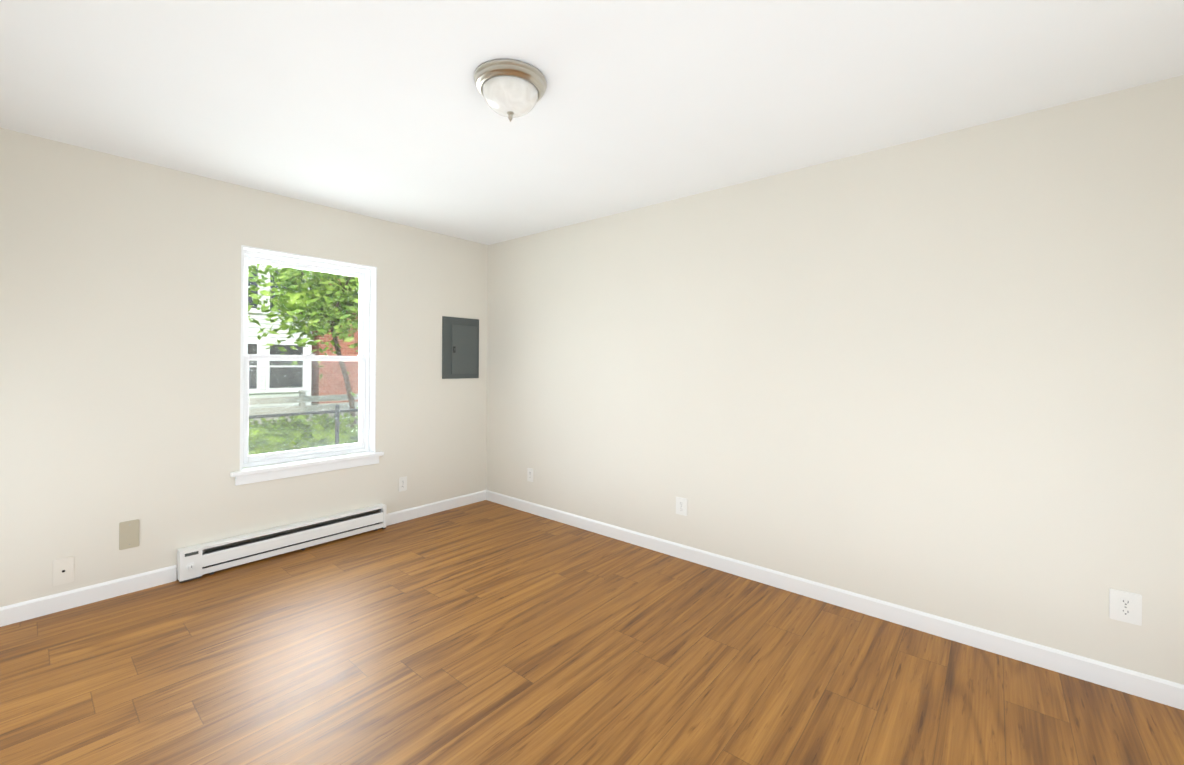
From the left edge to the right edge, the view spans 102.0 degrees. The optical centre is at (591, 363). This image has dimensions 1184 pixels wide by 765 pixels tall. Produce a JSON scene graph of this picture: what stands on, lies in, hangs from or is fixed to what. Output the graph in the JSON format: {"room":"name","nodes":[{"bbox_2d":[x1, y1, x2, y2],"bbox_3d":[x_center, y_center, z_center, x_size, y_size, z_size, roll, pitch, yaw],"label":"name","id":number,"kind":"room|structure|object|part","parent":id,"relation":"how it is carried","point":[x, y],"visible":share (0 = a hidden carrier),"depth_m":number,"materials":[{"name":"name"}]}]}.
{"room":"empty room","nodes":[
{"label":"empty room","id":0,"kind":"room"},
{"bbox_2d":[0,128,487,606],"bbox_3d":[-2.194,0.071,3.308,0.160,2.440,3.826,0,0,40],"label":"wall","id":1,"kind":"structure","parent":0,"point":[120,312],"depth_m":2.80,"materials":[{"name":"beige paint"}]},
{"bbox_2d":[53,556,73,585],"bbox_3d":[-2.762,1.083,2.505,0.012,0.135,0.074,0,0,40],"label":"outlet","id":2,"kind":"object","parent":1,"relation":"attached to","point":[63,570],"visible":1,"depth_m":2.50,"materials":[{"name":"beige plastic"}]},
{"bbox_2d":[0,565,176,626],"bbox_3d":[-2.858,1.240,2.392,0.013,0.092,1.199,0,0,40],"label":"baseboard","id":3,"kind":"structure","parent":1,"relation":"attached to","point":[30,609],"depth_m":2.56,"materials":[{"name":"white wood"}]},
{"bbox_2d":[119,519,139,549],"bbox_3d":[-2.604,0.961,2.697,0.006,0.155,0.083,0,0,40],"label":"blank wall plate","id":4,"kind":"object","parent":1,"relation":"attached to","point":[128,534],"visible":1,"depth_m":2.69,"materials":[{"name":"beige plastic"}]},
{"bbox_2d":[230,451,383,485],"bbox_3d":[-2.008,0.737,3.447,0.123,0.090,0.987,0,0,40],"label":"window sill","id":5,"kind":"structure","parent":1,"relation":"attached to","point":[255,474],"depth_m":3.36,"materials":[{"name":"white wood"}]},
{"bbox_2d":[240,245,376,470],"bbox_3d":[-2.049,-0.037,3.487,0.174,1.458,0.887,0,0,40],"label":"window","id":6,"kind":"structure","parent":1,"relation":"in","point":[366,329],"depth_m":3.53,"materials":[{"name":"white plastic"}]},
{"bbox_3d":[-2.067,0.300,3.500,0.028,0.726,0.805,0,0,40],"label":"window sash","id":7,"kind":"part","parent":6,"relation":"part of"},
{"bbox_3d":[-2.088,-0.374,3.522,0.028,0.702,0.805,0,0,40],"label":"window sash","id":8,"kind":"part","parent":6,"relation":"part of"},
{"bbox_2d":[248,360,359,454],"bbox_3d":[-2.112,0.301,3.537,0.008,0.720,0.803,0,0,40],"label":"screen","id":9,"kind":"object","parent":6,"relation":"attached to","point":[323,423],"depth_m":3.52,"materials":[{"name":"white plastic"}]},
{"bbox_2d":[261,352,352,459],"bbox_3d":[-2.060,0.283,3.494,0.041,0.737,0.607,0,0,40],"label":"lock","id":10,"kind":"object","parent":6,"relation":"attached to","point":[309,353],"visible":0.98,"depth_m":3.48,"materials":[{"name":"white plastic"}]},
{"bbox_2d":[399,476,406,491],"bbox_3d":[-1.556,0.989,3.945,0.008,0.115,0.070,0,0,40],"label":"electrical outlet","id":11,"kind":"object","parent":1,"relation":"attached to","point":[402,483],"visible":1,"depth_m":3.94,"materials":[{"name":"white plastic"}]},
{"bbox_2d":[386,490,483,525],"bbox_3d":[-1.346,1.251,4.195,0.013,0.092,0.995,0,0,40],"label":"baseboard","id":12,"kind":"structure","parent":1,"relation":"attached to","point":[431,508],"depth_m":4.14,"materials":[{"name":"white wood"}]},
{"bbox_2d":[442,316,478,378],"bbox_3d":[-1.187,-0.143,4.362,0.024,0.552,0.387,0,0,40],"label":"breaker panel","id":13,"kind":"object","parent":1,"relation":"attached to","point":[460,347],"visible":1,"depth_m":4.34,"materials":[{"name":"grey metal"}]},
{"bbox_2d":[0,500,1183,764],"bbox_3d":[-0.317,1.365,1.726,5.084,0.120,3.826,0,0,40],"label":"floor","id":14,"kind":"structure","parent":0,"point":[484,632],"depth_m":2.01,"materials":[{"name":"wood"}]},
{"bbox_2d":[177,503,386,582],"bbox_3d":[-2.037,1.199,3.305,0.090,0.186,1.248,0,0,40],"label":"heater","id":15,"kind":"object","parent":14,"relation":"on","point":[197,561],"visible":1,"depth_m":3.19,"materials":[{"name":"white metal"}]},
{"bbox_2d":[0,0,1183,244],"bbox_3d":[-0.297,-1.195,1.726,5.084,0.120,3.826,0,0,40],"label":"ceiling","id":16,"kind":"structure","parent":0,"point":[378,108],"depth_m":1.95,"materials":[{"name":"white paint"}]},
{"bbox_2d":[474,59,546,121],"bbox_3d":[-0.327,-1.053,1.923,0.288,0.164,0.288,0,0,40],"label":"ceiling light","id":17,"kind":"object","parent":16,"relation":"attached to","point":[510,89],"visible":1,"depth_m":1.84,"materials":[{"name":"white glass"}]},
{"bbox_2d":[486,75,1183,684],"bbox_3d":[0.932,0.095,3.079,4.924,2.440,0.160,0,0,40],"label":"wall","id":18,"kind":"structure","parent":0,"point":[938,375],"depth_m":2.42,"materials":[{"name":"beige paint"}]},
{"bbox_2d":[527,468,532,481],"bbox_3d":[-0.541,0.973,4.198,0.070,0.115,0.008,0,0,40],"label":"electrical outlet","id":19,"kind":"object","parent":18,"relation":"attached to","point":[530,474],"visible":1,"depth_m":4.20,"materials":[{"name":"white plastic"}]},
{"bbox_2d":[676,497,686,515],"bbox_3d":[0.604,0.962,3.238,0.086,0.116,0.008,0,0,40],"label":"electrical outlet","id":20,"kind":"object","parent":18,"relation":"attached to","point":[681,506],"visible":1,"depth_m":3.23,"materials":[{"name":"white plastic"}]},
{"bbox_2d":[484,490,1183,709],"bbox_3d":[0.806,1.268,3.064,4.764,0.092,0.013,0,0,40],"label":"baseboard","id":21,"kind":"structure","parent":18,"relation":"attached to","point":[1146,686],"depth_m":2.41,"materials":[{"name":"white wood"}]},
{"bbox_2d":[1109,588,1141,625],"bbox_3d":[2.156,0.982,1.937,0.090,0.124,0.008,0,0,40],"label":"electrical outlet","id":22,"kind":"object","parent":18,"relation":"attached to","point":[1125,606],"visible":1,"depth_m":1.93,"materials":[{"name":"white plastic"}]},
{"label":"outside","id":23,"kind":"structure","parent":0,"visible":0},
{"bbox_3d":[-23.569,1.729,29.569,65.826,0.200,75.000,0,0,40],"label":"ground","id":24,"kind":"structure","parent":23,"visible":0},
{"bbox_2d":[248,262,311,418],"bbox_3d":[-16.395,-3.167,12.264,9.700,9.700,14.350,0,0,40],"label":"house","id":25,"kind":"structure","parent":24,"relation":"on","point":[254,314],"depth_m":13.78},
{"bbox_2d":[248,405,358,466],"bbox_3d":[-2.950,1.188,7.716,0.059,1.195,11.062,0,0,40],"label":"fence","id":26,"kind":"object","parent":24,"relation":"on","point":[337,408],"depth_m":6.62,"materials":[{"name":"grey metal"}]},
{"bbox_2d":[248,263,358,426],"bbox_3d":[-5.087,-0.651,9.279,3.148,4.886,3.409,0,0,40],"label":"tree","id":27,"kind":"object","parent":24,"relation":"on","point":[317,294],"depth_m":8.85,"materials":[{"name":"green plant"}]},
{"bbox_2d":[249,390,358,426],"bbox_3d":[-7.899,1.152,8.342,0.132,1.190,8.800,0,0,40],"label":"fence","id":28,"kind":"object","parent":24,"relation":"on","point":[313,407],"depth_m":10.23,"materials":[{"name":"grey wood"}]},
{"bbox_2d":[246,407,365,467],"bbox_3d":[-4.193,1.440,8.448,2.543,1.394,10.275,0,0,40],"label":"hedge","id":29,"kind":"object","parent":24,"relation":"on","point":[288,447],"depth_m":7.30,"materials":[{"name":"green plant"}]},
{"bbox_2d":[311,278,358,411],"bbox_3d":[-8.548,-2.132,23.655,10.160,7.750,12.960,0,0,40],"label":"brick building","id":30,"kind":"structure","parent":24,"relation":"on","point":[346,352],"depth_m":15.90,"materials":[{"name":"red brick"}]}
]}

